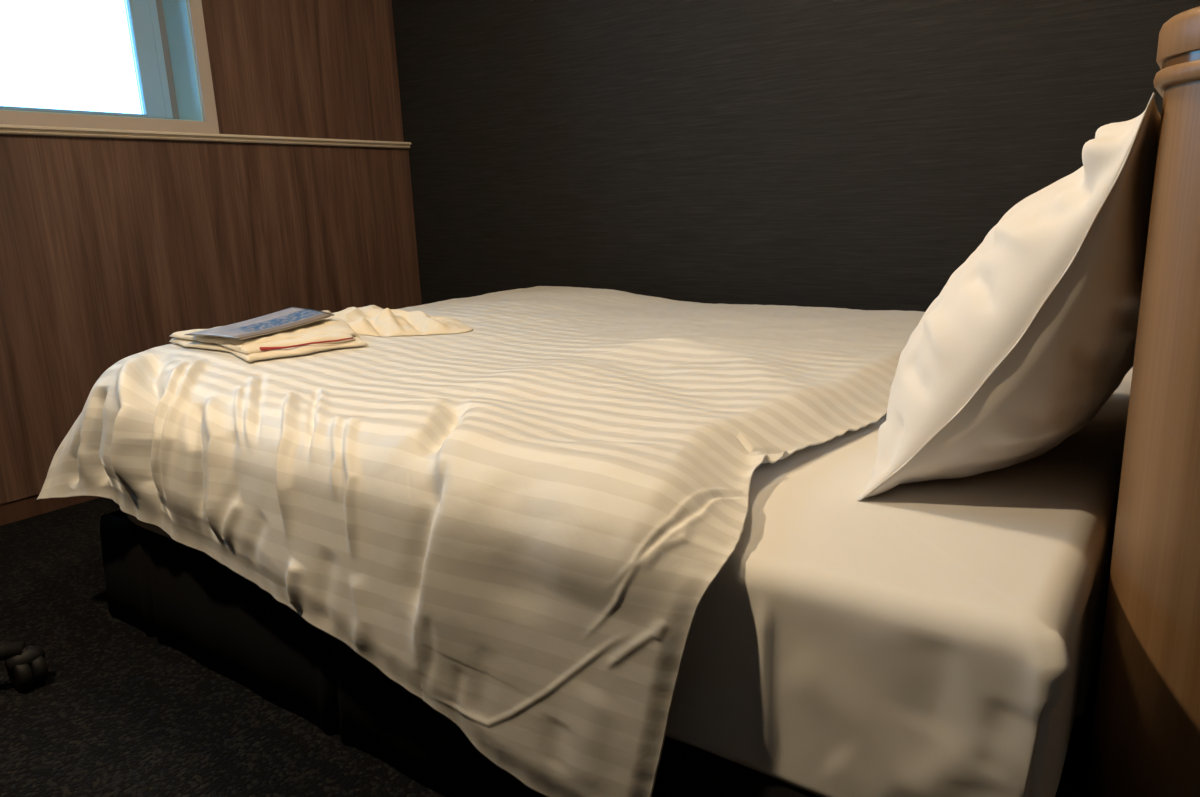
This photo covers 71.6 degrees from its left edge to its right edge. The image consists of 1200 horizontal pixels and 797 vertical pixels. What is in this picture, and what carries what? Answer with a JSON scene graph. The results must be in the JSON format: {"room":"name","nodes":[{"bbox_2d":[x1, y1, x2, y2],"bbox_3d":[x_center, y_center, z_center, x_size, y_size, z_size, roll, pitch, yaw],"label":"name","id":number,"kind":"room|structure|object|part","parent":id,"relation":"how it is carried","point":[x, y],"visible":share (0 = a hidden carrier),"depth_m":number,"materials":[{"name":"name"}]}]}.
{"room":"hotel room","nodes":[
{"label":"hotel room","id":0,"kind":"room"},
{"bbox_2d":[0,0,421,503],"bbox_3d":[-2.160,-0.722,1.961,0.226,2.284,4.240,7,16,35],"label":"wall","id":1,"kind":"structure","parent":0,"point":[111,248],"depth_m":2.92,"materials":[{"name":"brown wood"}]},
{"bbox_2d":[0,494,99,525],"bbox_3d":[-2.118,0.420,2.232,0.220,0.066,4.240,7,16,35],"label":"baseboard","id":2,"kind":"structure","parent":1,"relation":"attached to","point":[13,511],"depth_m":2.55,"materials":[{"name":"brown wood"}]},
{"bbox_2d":[0,0,218,133],"bbox_3d":[-1.936,-1.203,2.193,0.214,0.920,1.715,7,16,35],"label":"window","id":3,"kind":"structure","parent":1,"relation":"in","point":[168,39],"depth_m":2.84,"materials":[{"name":"beige wood"}]},
{"bbox_3d":[-2.008,-1.183,2.230,0.004,0.719,1.428,7,16,35],"label":"pane","id":4,"kind":"part","parent":3,"relation":"part of","materials":[{"name":"clear glass"}]},
{"bbox_2d":[0,124,410,148],"bbox_3d":[-2.067,-0.645,1.908,0.050,0.026,4.236,7,16,35],"label":"trim","id":5,"kind":"structure","parent":1,"relation":"attached to","point":[4,128],"depth_m":2.78,"materials":[{"name":"beige"}]},
{"bbox_2d":[0,497,1101,796],"bbox_3d":[-0.245,0.744,0.917,4.900,0.100,4.440,7,16,35],"label":"floor","id":6,"kind":"structure","parent":0,"point":[119,711],"depth_m":1.50,"materials":[{"name":"grey carpet"}]},
{"bbox_2d":[0,641,47,690],"bbox_3d":[-1.417,0.163,1.396,0.628,0.899,0.609,7,16,35],"label":"office chair","id":7,"kind":"object","parent":6,"relation":"on","point":[26,667],"visible":1,"depth_m":1.59,"materials":[{"name":"black plastic"}]},
{"bbox_3d":[-1.237,0.480,1.557,0.269,0.069,0.052,-8,14,-22],"label":"leg","id":8,"kind":"part","parent":7,"relation":"part of","materials":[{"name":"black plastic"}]},
{"bbox_2d":[100,509,1081,796],"bbox_3d":[0.118,0.181,1.980,1.913,0.480,1.716,7,16,35],"label":"bed","id":9,"kind":"object","parent":6,"relation":"on","point":[174,592],"visible":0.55,"depth_m":1.45,"materials":[{"name":"black fabric"}]},
{"bbox_2d":[127,367,1132,796],"bbox_3d":[0.125,0.060,1.956,1.922,0.262,1.700,7,16,35],"label":"mattress","id":10,"kind":"object","parent":9,"relation":"on","point":[939,637],"visible":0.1,"depth_m":0.88,"materials":[{"name":"white fabric"}]},
{"bbox_2d":[36,286,924,796],"bbox_3d":[-0.075,0.056,2.011,1.660,0.479,1.760,7,16,35],"label":"duvet","id":11,"kind":"object","parent":10,"relation":"on","point":[524,519],"visible":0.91,"depth_m":1.22,"materials":[{"name":"white fabric"}]},
{"bbox_2d":[169,305,472,361],"bbox_3d":[-0.665,-0.177,2.046,0.429,0.064,0.652,11,18,43],"label":"folded nightwear","id":12,"kind":"object","parent":11,"relation":"on","point":[342,329],"visible":0.84,"depth_m":1.92,"materials":[{"name":"beige fabric"}]},
{"bbox_2d":[184,307,333,339],"bbox_3d":[-0.771,-0.177,1.933,0.188,0.024,0.345,4,15,25],"label":"magazine","id":13,"kind":"object","parent":12,"relation":"on","point":[292,317],"visible":1,"depth_m":1.92,"materials":[{"name":"blue paper"}]},
{"bbox_3d":[-0.636,-0.120,1.815,0.214,0.010,0.027,-13,17,-38],"label":"red trim","id":14,"kind":"part","parent":12,"relation":"part of","materials":[{"name":"red fabric"}]},
{"bbox_2d":[857,93,1160,500],"bbox_3d":[0.628,-0.158,1.221,0.308,0.464,0.726,7,16,35],"label":"pillow","id":15,"kind":"object","parent":10,"relation":"on","point":[1025,342],"visible":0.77,"depth_m":0.95,"materials":[{"name":"white fabric"}]},
{"bbox_2d":[1085,6,1199,796],"bbox_3d":[1.062,-0.002,1.410,0.219,1.026,1.614,7,16,35],"label":"headboard","id":16,"kind":"object","parent":6,"relation":"on","point":[1145,741],"visible":1,"depth_m":0.83,"materials":[{"name":"brown wood"}]},
{"bbox_2d":[391,0,1199,311],"bbox_3d":[0.980,-0.898,2.335,4.900,2.350,0.100,7,16,35],"label":"wall","id":17,"kind":"structure","parent":0,"point":[848,154],"depth_m":2.68,"materials":[{"name":"paint"}]}
]}

